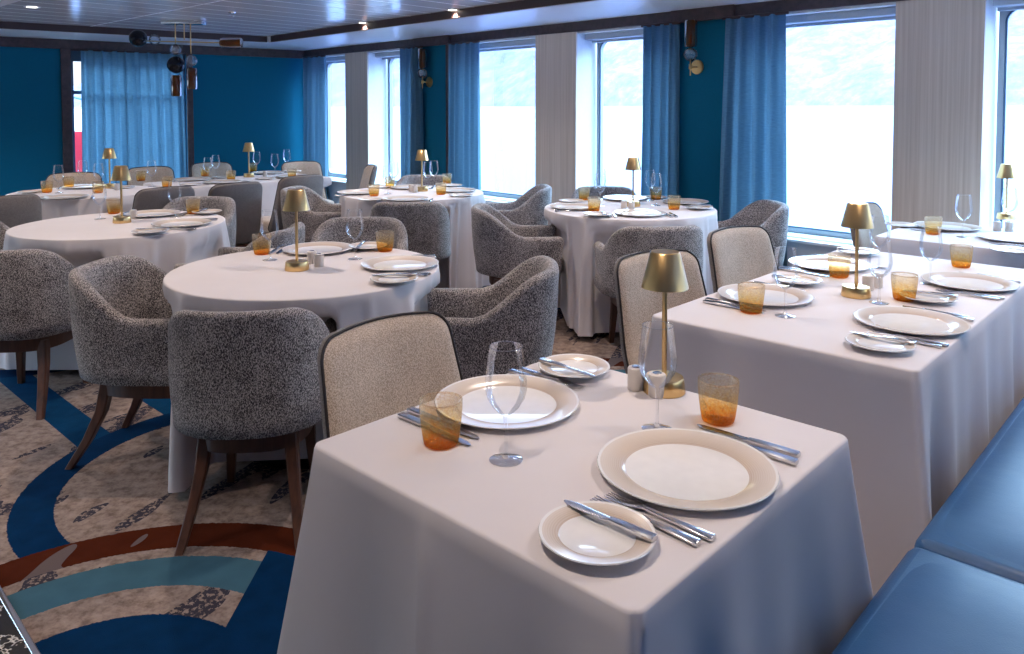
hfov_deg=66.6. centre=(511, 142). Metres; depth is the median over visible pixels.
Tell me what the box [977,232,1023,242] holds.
charger plate
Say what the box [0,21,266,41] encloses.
trim
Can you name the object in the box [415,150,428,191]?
table lamp
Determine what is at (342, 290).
tablecloth
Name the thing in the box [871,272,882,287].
shaker
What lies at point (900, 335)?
fork
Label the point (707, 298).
knife
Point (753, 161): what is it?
curtain
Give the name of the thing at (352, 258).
wine glass
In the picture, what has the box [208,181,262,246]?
dining chair
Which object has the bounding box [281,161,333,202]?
dining chair
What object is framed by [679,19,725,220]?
wall panel
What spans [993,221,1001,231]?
shaker
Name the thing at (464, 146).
curtain
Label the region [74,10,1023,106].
mountain
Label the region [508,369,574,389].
fork
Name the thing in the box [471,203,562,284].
tub chair
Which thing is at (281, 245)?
knife
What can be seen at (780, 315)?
wine glass
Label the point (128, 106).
curtain
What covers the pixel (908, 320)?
charger plate
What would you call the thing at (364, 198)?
plate
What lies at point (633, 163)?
table lamp
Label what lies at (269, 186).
tablecloth
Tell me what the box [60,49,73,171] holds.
trim
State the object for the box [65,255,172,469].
tub chair
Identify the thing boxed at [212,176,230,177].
plate
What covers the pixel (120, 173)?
table lamp
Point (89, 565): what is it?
floor
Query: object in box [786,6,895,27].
roller blind
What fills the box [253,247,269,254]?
tumbler
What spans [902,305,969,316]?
spoon
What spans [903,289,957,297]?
knife
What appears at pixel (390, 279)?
plate
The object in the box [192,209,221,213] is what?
plate
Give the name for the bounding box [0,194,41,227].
dining chair
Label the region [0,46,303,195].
wall
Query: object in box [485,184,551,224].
tub chair
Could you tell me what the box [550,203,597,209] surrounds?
charger plate
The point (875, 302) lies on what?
wine glass
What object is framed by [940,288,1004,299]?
fork
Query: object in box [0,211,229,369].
tablecloth
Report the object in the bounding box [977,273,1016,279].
spoon
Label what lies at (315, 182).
dining chair
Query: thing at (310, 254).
shaker
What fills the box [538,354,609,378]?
plate
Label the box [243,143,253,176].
table lamp
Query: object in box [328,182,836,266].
wall
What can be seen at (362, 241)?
knife
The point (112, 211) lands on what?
tumbler
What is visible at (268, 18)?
ceiling
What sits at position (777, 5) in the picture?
crown molding
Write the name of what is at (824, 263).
charger plate
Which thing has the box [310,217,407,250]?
tub chair
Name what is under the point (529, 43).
roller blind
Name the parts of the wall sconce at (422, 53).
lamp shade, wall plate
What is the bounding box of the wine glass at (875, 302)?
[869,238,890,304]
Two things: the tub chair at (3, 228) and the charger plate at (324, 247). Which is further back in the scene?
the tub chair at (3, 228)
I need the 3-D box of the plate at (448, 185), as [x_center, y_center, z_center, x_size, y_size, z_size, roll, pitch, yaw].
[-0.523,0.377,6.794,0.184,0.013,0.184,0,3,0]
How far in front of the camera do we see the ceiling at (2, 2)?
5.78 m
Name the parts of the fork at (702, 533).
handle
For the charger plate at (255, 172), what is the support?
on the tablecloth at (269, 186)
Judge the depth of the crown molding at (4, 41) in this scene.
9.39 m
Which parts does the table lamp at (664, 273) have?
stem, lamp shade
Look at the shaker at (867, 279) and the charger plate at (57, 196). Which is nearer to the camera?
the shaker at (867, 279)
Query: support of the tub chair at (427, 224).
on the floor at (89, 565)
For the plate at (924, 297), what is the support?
on the tablecloth at (915, 422)
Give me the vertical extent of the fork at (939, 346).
0.010 m
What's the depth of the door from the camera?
9.03 m
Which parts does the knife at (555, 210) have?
handle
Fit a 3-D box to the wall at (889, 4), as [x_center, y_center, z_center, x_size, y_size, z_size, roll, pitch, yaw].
[1.771,-1.085,6.099,0.335,0.285,13.050,-2,3,-44]
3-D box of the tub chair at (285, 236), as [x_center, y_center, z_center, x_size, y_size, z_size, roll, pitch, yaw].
[-1.473,0.857,4.337,0.618,0.789,0.593,0,3,6]
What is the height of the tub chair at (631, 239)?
0.789 m
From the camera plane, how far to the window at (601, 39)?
7.28 m
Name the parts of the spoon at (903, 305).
handle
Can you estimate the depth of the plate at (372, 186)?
6.71 m
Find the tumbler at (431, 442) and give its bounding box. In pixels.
[422,424,459,449]
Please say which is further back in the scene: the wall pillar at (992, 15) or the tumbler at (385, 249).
the wall pillar at (992, 15)
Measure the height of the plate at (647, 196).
0.013 m
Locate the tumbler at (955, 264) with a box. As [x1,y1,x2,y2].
[951,259,970,267]
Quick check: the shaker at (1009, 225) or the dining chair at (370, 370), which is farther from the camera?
the shaker at (1009, 225)
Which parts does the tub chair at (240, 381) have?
leg, leg, backrest, seat frame, leg, leg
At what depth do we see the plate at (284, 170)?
8.34 m
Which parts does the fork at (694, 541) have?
handle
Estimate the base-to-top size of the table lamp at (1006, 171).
0.338 m
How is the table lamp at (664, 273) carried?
on the tablecloth at (405, 546)
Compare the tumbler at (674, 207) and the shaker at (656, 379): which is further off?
the tumbler at (674, 207)
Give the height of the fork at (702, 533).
0.010 m
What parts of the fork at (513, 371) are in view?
handle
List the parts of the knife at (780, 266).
handle, blade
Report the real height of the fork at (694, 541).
0.010 m
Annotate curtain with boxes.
[79,49,185,184]
[302,55,327,198]
[400,46,423,176]
[447,40,480,189]
[641,21,680,199]
[719,11,788,265]
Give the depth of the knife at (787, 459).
1.50 m
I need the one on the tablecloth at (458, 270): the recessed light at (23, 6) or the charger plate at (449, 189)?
the charger plate at (449, 189)
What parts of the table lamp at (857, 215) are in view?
stem, lamp shade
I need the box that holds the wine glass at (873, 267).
[871,215,888,269]
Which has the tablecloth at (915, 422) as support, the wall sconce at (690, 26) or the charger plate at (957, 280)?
the charger plate at (957, 280)
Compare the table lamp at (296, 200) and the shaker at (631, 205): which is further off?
the shaker at (631, 205)
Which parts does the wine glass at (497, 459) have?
stem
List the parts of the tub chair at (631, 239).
seat frame, leg, backrest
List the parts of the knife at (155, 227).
handle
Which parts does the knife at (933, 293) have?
blade, handle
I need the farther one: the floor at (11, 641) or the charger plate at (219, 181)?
the charger plate at (219, 181)
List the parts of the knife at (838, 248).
handle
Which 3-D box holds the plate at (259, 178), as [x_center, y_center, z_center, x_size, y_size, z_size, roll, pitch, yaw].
[-2.353,0.349,7.437,0.184,0.013,0.184,0,3,0]
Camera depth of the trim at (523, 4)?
7.07 m
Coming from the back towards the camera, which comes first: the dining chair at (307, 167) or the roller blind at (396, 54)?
the roller blind at (396, 54)
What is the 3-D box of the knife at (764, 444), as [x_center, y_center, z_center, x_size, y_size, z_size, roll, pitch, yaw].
[0.477,0.605,1.592,0.222,0.010,0.019,2,3,43]
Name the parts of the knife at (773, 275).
handle, blade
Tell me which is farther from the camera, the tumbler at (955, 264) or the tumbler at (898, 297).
the tumbler at (955, 264)
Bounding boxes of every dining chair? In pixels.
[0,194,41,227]
[45,172,101,188]
[127,166,174,185]
[132,186,194,210]
[191,162,233,177]
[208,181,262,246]
[258,174,323,237]
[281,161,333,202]
[317,311,462,438]
[333,164,376,203]
[614,249,706,373]
[707,225,778,292]
[850,202,887,248]
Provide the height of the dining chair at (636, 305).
0.863 m
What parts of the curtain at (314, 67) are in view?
heading rail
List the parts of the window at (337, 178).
sill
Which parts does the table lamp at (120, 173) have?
lamp shade, stem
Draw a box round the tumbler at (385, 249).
[377,244,392,251]
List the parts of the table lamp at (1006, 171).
stem, lamp shade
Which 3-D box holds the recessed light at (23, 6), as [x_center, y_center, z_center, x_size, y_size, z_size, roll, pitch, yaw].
[-4.061,-1.143,6.600,0.124,0.006,0.124,0,3,0]
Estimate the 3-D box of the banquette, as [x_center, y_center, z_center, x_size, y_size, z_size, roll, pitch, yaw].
[1.185,0.913,1.558,0.720,0.920,5.520,2,3,43]
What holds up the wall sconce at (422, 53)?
attached to the wall panel at (434, 97)
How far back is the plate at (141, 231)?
4.22 m
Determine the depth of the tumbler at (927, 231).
4.20 m
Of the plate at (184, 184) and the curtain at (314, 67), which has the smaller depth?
the plate at (184, 184)
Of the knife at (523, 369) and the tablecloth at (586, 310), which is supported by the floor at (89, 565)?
the tablecloth at (586, 310)
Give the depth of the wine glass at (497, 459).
1.50 m
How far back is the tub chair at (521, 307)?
3.04 m
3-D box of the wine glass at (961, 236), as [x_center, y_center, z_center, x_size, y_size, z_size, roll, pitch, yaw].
[2.377,0.389,4.107,0.081,0.223,0.081,0,3,0]
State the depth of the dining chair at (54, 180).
7.02 m
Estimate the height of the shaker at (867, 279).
0.057 m
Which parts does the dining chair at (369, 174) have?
backrest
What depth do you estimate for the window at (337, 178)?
10.80 m
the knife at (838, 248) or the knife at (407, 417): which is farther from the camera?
the knife at (838, 248)
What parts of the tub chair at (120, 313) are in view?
leg, backrest, leg, seat frame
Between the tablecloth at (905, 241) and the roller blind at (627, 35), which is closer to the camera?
the tablecloth at (905, 241)
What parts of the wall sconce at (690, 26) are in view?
lamp shade, wall plate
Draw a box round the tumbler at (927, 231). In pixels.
[925,228,940,234]
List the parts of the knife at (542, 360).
handle, blade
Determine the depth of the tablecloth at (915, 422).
2.30 m
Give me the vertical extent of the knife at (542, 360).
0.010 m
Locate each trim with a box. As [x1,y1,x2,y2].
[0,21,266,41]
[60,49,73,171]
[186,54,193,176]
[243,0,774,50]
[271,0,591,41]
[345,51,368,189]
[446,45,448,176]
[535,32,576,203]
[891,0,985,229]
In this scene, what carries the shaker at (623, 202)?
on the tablecloth at (586, 310)
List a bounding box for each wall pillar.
[577,34,596,187]
[980,0,998,226]
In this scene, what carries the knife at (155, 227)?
on the plate at (141, 231)
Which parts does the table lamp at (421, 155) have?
stem, lamp shade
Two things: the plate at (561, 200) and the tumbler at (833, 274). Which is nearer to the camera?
the tumbler at (833, 274)
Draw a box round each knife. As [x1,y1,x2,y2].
[137,227,168,228]
[269,244,283,253]
[356,240,365,247]
[374,273,416,275]
[397,412,470,445]
[407,406,479,438]
[539,357,595,376]
[555,210,588,211]
[564,500,657,542]
[684,204,709,205]
[697,424,800,458]
[703,299,763,312]
[705,297,765,310]
[748,444,798,465]
[772,274,816,282]
[779,267,831,276]
[780,266,829,274]
[836,247,876,253]
[850,331,916,344]
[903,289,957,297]
[910,228,954,233]
[949,314,973,321]
[1005,278,1020,282]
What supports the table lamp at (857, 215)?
on the tablecloth at (915, 422)
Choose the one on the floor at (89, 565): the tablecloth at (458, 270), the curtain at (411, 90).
the tablecloth at (458, 270)
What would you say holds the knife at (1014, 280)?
on the tablecloth at (915, 422)
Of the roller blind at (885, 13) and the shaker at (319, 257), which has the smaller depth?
the shaker at (319, 257)
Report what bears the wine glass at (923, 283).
on the tablecloth at (915, 422)
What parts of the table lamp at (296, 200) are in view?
lamp shade, stem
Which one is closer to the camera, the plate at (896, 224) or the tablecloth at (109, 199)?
the plate at (896, 224)
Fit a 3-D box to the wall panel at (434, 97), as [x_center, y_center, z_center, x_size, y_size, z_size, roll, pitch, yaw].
[-0.870,-0.014,8.654,0.015,2.113,0.496,-2,3,-44]
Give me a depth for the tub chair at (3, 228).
4.97 m
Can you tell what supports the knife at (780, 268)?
on the tablecloth at (915, 422)
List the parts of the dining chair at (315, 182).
seat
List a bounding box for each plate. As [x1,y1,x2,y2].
[17,190,42,192]
[40,194,88,199]
[62,184,103,188]
[124,209,180,216]
[131,227,167,233]
[151,218,211,227]
[173,177,209,180]
[179,183,201,185]
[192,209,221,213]
[203,179,240,183]
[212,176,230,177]
[251,171,283,173]
[255,177,274,179]
[275,174,306,177]
[282,241,351,254]
[284,170,301,171]
[337,189,378,194]
[349,241,386,248]
[359,197,382,200]
[361,255,437,270]
[369,185,389,187]
[370,272,417,283]
[383,195,427,201]
[390,184,429,189]
[434,374,579,429]
[436,187,475,192]
[442,184,461,186]
[449,193,472,196]
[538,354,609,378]
[538,501,655,565]
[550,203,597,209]
[559,199,583,202]
[583,211,612,215]
[597,428,779,510]
[603,195,646,200]
[614,209,665,216]
[645,195,666,198]
[662,198,708,204]
[685,206,712,208]
[717,283,813,305]
[772,273,822,284]
[788,255,870,271]
[837,247,879,254]
[845,332,916,352]
[853,306,970,335]
[884,222,917,226]
[899,289,957,302]
[915,221,981,230]
[921,272,1019,291]
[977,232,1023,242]
[989,246,1023,253]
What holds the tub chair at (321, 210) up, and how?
on the floor at (89, 565)
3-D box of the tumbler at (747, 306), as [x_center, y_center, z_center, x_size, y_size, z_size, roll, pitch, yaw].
[0.797,0.520,2.598,0.088,0.093,0.088,0,3,0]
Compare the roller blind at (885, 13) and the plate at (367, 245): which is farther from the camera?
the roller blind at (885, 13)
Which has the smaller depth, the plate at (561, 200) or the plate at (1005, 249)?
the plate at (1005, 249)
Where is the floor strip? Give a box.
[0,586,40,653]
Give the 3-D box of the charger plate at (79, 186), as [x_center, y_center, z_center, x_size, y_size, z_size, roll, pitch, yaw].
[-3.646,0.382,6.644,0.330,0.017,0.330,0,3,0]
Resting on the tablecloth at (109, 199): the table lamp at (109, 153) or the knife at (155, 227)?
the table lamp at (109, 153)
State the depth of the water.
157.98 m
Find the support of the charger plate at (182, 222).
on the tablecloth at (80, 240)
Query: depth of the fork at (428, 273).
3.18 m
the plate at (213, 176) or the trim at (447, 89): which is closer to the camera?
the plate at (213, 176)
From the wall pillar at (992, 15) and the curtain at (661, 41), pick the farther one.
the curtain at (661, 41)
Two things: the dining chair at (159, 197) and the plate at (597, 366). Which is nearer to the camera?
the plate at (597, 366)
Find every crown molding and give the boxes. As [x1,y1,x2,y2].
[0,36,303,58]
[304,0,905,56]
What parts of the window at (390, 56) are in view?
frame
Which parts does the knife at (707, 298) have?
handle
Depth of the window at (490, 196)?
8.06 m
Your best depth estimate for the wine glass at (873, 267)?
3.31 m
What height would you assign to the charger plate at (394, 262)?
0.017 m
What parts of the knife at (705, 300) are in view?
handle, blade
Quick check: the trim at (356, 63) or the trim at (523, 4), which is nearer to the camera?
the trim at (523, 4)
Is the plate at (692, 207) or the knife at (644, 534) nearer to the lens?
the knife at (644, 534)
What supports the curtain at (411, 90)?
hanging from the wall at (889, 4)
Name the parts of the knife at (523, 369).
handle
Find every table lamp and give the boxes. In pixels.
[102,148,116,188]
[110,165,131,223]
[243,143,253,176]
[282,189,309,271]
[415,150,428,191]
[625,157,640,206]
[641,249,688,398]
[841,202,873,298]
[996,164,1017,219]
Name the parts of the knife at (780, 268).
handle, blade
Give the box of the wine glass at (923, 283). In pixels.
[921,225,940,285]
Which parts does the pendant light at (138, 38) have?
lamp shade, ceiling plate, rod, lamp shade, lamp shade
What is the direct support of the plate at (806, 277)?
on the tablecloth at (915, 422)
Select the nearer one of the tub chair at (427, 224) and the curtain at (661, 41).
the tub chair at (427, 224)
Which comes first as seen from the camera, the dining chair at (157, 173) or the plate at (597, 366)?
the plate at (597, 366)
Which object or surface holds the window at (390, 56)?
attached to the wall at (801, 249)
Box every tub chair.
[0,221,9,249]
[0,249,87,419]
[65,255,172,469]
[163,196,235,246]
[168,307,336,555]
[174,222,304,268]
[280,185,340,241]
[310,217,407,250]
[370,202,450,287]
[396,175,451,185]
[427,255,558,379]
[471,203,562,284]
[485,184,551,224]
[571,186,635,198]
[593,225,702,368]
[718,199,788,267]
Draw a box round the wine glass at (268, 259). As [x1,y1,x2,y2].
[262,209,277,260]
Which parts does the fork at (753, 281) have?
handle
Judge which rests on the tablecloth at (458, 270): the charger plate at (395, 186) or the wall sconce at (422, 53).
the charger plate at (395, 186)
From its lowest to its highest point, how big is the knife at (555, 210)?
0.010 m
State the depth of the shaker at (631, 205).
5.17 m
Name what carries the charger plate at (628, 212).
on the tablecloth at (586, 310)
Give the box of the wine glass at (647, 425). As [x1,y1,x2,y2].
[641,321,673,429]
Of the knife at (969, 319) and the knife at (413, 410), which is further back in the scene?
the knife at (969, 319)
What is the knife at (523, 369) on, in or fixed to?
on the tablecloth at (405, 546)
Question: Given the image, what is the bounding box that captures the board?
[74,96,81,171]
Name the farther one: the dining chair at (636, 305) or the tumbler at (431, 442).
the dining chair at (636, 305)
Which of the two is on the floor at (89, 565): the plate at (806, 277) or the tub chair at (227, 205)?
the tub chair at (227, 205)
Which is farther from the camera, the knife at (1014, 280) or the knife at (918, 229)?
the knife at (918, 229)
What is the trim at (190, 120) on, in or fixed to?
attached to the wall at (238, 101)
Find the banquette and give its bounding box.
[831,397,1023,653]
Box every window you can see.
[326,56,345,183]
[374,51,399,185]
[479,39,534,201]
[585,29,642,185]
[786,6,895,247]
[993,0,1023,227]
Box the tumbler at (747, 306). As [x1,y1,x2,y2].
[740,302,762,313]
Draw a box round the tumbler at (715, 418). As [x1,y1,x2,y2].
[701,403,735,425]
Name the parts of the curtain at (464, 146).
heading rail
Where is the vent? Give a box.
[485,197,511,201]
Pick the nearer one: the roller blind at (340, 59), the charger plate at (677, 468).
the charger plate at (677, 468)
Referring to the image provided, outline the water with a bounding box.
[74,105,1023,231]
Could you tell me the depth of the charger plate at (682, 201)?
5.64 m
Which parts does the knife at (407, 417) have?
handle, blade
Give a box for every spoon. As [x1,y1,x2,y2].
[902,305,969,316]
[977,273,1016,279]
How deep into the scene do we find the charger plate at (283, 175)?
7.78 m
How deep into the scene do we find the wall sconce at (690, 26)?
6.07 m
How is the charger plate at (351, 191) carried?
on the tablecloth at (458, 270)
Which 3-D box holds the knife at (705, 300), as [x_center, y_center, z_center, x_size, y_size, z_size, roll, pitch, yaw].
[0.752,0.559,2.650,0.222,0.010,0.019,2,3,43]
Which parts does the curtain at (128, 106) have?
heading rail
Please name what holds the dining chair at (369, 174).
on the floor at (89, 565)
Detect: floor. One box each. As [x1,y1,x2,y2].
[0,285,625,653]
[0,601,30,653]
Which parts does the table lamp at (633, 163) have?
stem, lamp shade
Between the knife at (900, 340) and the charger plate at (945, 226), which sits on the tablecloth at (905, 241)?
the charger plate at (945, 226)
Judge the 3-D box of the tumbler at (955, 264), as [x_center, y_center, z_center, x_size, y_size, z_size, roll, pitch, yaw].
[1.920,0.488,3.334,0.088,0.093,0.088,0,3,0]
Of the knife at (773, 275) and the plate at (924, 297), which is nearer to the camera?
the plate at (924, 297)
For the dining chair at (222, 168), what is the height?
0.863 m
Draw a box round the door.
[71,51,186,176]
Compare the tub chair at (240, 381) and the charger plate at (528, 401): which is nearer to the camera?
the charger plate at (528, 401)
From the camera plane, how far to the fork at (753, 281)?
2.98 m
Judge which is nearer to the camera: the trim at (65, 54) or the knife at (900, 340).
the knife at (900, 340)
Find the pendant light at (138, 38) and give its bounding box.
[129,20,242,96]
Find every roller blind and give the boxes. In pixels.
[326,56,344,63]
[375,51,399,59]
[479,39,534,51]
[585,29,642,42]
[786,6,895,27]
[993,0,1023,10]
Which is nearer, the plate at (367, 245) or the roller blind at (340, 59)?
the plate at (367, 245)
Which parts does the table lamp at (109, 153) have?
lamp shade, stem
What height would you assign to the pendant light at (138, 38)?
0.745 m
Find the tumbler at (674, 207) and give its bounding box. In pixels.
[669,205,679,209]
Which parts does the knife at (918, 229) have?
handle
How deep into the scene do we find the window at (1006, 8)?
4.91 m
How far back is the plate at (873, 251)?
3.63 m
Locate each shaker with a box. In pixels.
[114,183,119,189]
[130,209,136,218]
[307,250,316,263]
[314,253,323,266]
[412,185,417,192]
[621,200,626,208]
[627,365,644,391]
[628,202,634,208]
[648,371,665,398]
[862,274,873,290]
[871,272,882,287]
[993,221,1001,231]
[1005,221,1013,231]
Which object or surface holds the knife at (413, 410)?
on the tablecloth at (405, 546)
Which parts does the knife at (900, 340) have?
blade, handle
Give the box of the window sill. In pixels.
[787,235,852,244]
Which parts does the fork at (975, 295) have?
handle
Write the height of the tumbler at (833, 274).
0.093 m
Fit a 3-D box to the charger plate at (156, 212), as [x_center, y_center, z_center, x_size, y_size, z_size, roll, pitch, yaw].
[-2.275,0.456,4.944,0.330,0.017,0.330,0,3,0]
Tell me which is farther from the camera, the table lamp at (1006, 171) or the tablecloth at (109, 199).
the tablecloth at (109, 199)
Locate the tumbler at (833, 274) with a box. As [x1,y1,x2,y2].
[829,270,848,278]
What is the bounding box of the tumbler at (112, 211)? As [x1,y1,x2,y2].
[107,209,119,213]
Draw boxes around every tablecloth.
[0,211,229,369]
[7,185,155,219]
[143,173,331,241]
[162,247,439,492]
[277,362,872,653]
[339,186,490,287]
[544,198,717,336]
[643,250,1023,596]
[873,221,1023,268]
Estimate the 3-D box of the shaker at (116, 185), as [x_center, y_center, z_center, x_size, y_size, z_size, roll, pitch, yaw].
[-3.276,0.369,6.468,0.041,0.057,0.041,0,3,0]
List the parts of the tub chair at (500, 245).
seat frame, seat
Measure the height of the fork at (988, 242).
0.010 m
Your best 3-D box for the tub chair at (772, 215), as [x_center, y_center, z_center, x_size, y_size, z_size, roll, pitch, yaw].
[1.577,0.810,5.403,0.618,0.789,0.592,0,3,-3]
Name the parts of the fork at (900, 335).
handle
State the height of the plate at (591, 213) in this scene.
0.013 m
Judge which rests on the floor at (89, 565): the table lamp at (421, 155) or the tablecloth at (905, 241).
the tablecloth at (905, 241)
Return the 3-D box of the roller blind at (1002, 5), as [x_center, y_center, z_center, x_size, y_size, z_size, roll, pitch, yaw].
[3.373,-0.831,4.409,0.130,0.075,1.124,-2,3,-44]
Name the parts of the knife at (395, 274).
handle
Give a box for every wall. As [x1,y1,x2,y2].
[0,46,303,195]
[326,2,895,57]
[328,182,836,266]
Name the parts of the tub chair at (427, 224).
backrest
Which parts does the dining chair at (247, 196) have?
seat frame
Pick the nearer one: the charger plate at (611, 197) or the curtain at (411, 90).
the charger plate at (611, 197)
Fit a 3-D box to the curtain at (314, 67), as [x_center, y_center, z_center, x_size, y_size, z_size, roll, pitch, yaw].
[-2.621,-0.092,10.366,0.576,2.099,0.100,2,3,44]
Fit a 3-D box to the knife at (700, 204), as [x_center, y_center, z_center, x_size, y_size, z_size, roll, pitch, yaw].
[1.248,0.426,5.265,0.178,0.010,0.018,0,3,0]
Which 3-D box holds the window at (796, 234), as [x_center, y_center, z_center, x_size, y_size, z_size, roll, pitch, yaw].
[2.214,-0.100,5.646,0.360,1.643,1.166,-2,3,-44]
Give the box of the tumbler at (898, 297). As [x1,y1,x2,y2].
[892,290,915,301]
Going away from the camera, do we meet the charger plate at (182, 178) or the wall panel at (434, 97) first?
the charger plate at (182, 178)
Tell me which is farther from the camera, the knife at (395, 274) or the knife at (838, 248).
the knife at (838, 248)
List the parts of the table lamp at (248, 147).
lamp shade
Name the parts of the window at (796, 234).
sill, frame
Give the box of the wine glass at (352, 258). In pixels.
[348,209,361,259]
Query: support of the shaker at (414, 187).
on the tablecloth at (458, 270)
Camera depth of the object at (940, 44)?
4.91 m
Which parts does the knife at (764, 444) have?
blade, handle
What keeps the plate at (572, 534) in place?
on the tablecloth at (405, 546)
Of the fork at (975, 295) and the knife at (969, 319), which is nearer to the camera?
the knife at (969, 319)
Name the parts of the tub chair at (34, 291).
leg, seat frame, backrest, leg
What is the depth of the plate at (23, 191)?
6.29 m
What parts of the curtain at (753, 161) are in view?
heading rail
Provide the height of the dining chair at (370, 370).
0.863 m
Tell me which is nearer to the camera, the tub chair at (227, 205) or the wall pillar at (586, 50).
the tub chair at (227, 205)
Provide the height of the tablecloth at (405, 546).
0.725 m
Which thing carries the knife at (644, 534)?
on the plate at (572, 534)
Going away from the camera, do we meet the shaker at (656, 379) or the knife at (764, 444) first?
the knife at (764, 444)
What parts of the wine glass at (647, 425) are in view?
stem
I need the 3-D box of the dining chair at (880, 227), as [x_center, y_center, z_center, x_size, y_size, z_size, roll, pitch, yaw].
[2.300,0.809,4.579,0.511,0.863,0.611,-2,3,-44]
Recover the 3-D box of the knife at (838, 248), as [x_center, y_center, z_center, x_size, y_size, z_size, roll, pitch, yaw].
[1.586,0.500,3.590,0.178,0.010,0.018,2,3,43]
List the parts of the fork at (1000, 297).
handle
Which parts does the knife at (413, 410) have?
handle, blade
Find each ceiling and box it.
[0,0,20,6]
[0,0,520,36]
[0,29,281,49]
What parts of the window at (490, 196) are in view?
sill, frame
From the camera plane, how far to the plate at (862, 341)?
2.21 m
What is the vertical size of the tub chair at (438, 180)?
0.789 m
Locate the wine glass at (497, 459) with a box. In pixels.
[489,341,522,466]
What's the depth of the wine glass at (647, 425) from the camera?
1.65 m
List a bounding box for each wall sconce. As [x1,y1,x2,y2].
[417,49,432,87]
[683,20,703,75]
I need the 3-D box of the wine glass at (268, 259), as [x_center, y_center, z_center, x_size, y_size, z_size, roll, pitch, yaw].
[-1.083,0.416,3.485,0.081,0.223,0.081,0,3,0]
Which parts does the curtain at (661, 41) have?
heading rail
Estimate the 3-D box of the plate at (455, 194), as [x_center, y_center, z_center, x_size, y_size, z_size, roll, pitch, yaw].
[-0.393,0.411,6.013,0.184,0.013,0.184,0,3,0]
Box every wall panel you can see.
[422,45,445,175]
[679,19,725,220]
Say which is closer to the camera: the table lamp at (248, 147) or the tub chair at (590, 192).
the tub chair at (590, 192)
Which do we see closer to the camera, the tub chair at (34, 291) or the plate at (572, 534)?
the plate at (572, 534)
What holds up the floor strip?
on the floor at (89, 565)
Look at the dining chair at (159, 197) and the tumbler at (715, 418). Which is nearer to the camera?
the tumbler at (715, 418)
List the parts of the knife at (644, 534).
blade, handle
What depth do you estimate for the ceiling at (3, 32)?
8.65 m
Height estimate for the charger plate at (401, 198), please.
0.017 m
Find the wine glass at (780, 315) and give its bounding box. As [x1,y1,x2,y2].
[775,246,795,318]
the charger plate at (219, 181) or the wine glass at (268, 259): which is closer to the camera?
the wine glass at (268, 259)
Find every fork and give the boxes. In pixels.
[404,272,430,274]
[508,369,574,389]
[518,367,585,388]
[590,495,701,546]
[604,492,715,541]
[753,281,806,290]
[867,331,941,348]
[872,330,948,346]
[935,289,999,300]
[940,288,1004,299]
[988,242,1023,246]
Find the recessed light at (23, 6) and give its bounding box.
[23,6,40,7]
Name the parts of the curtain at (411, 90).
heading rail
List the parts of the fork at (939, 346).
handle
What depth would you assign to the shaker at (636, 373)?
1.87 m
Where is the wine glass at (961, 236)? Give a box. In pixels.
[956,194,970,237]
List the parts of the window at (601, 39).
frame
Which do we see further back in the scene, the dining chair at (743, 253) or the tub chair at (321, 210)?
the tub chair at (321, 210)

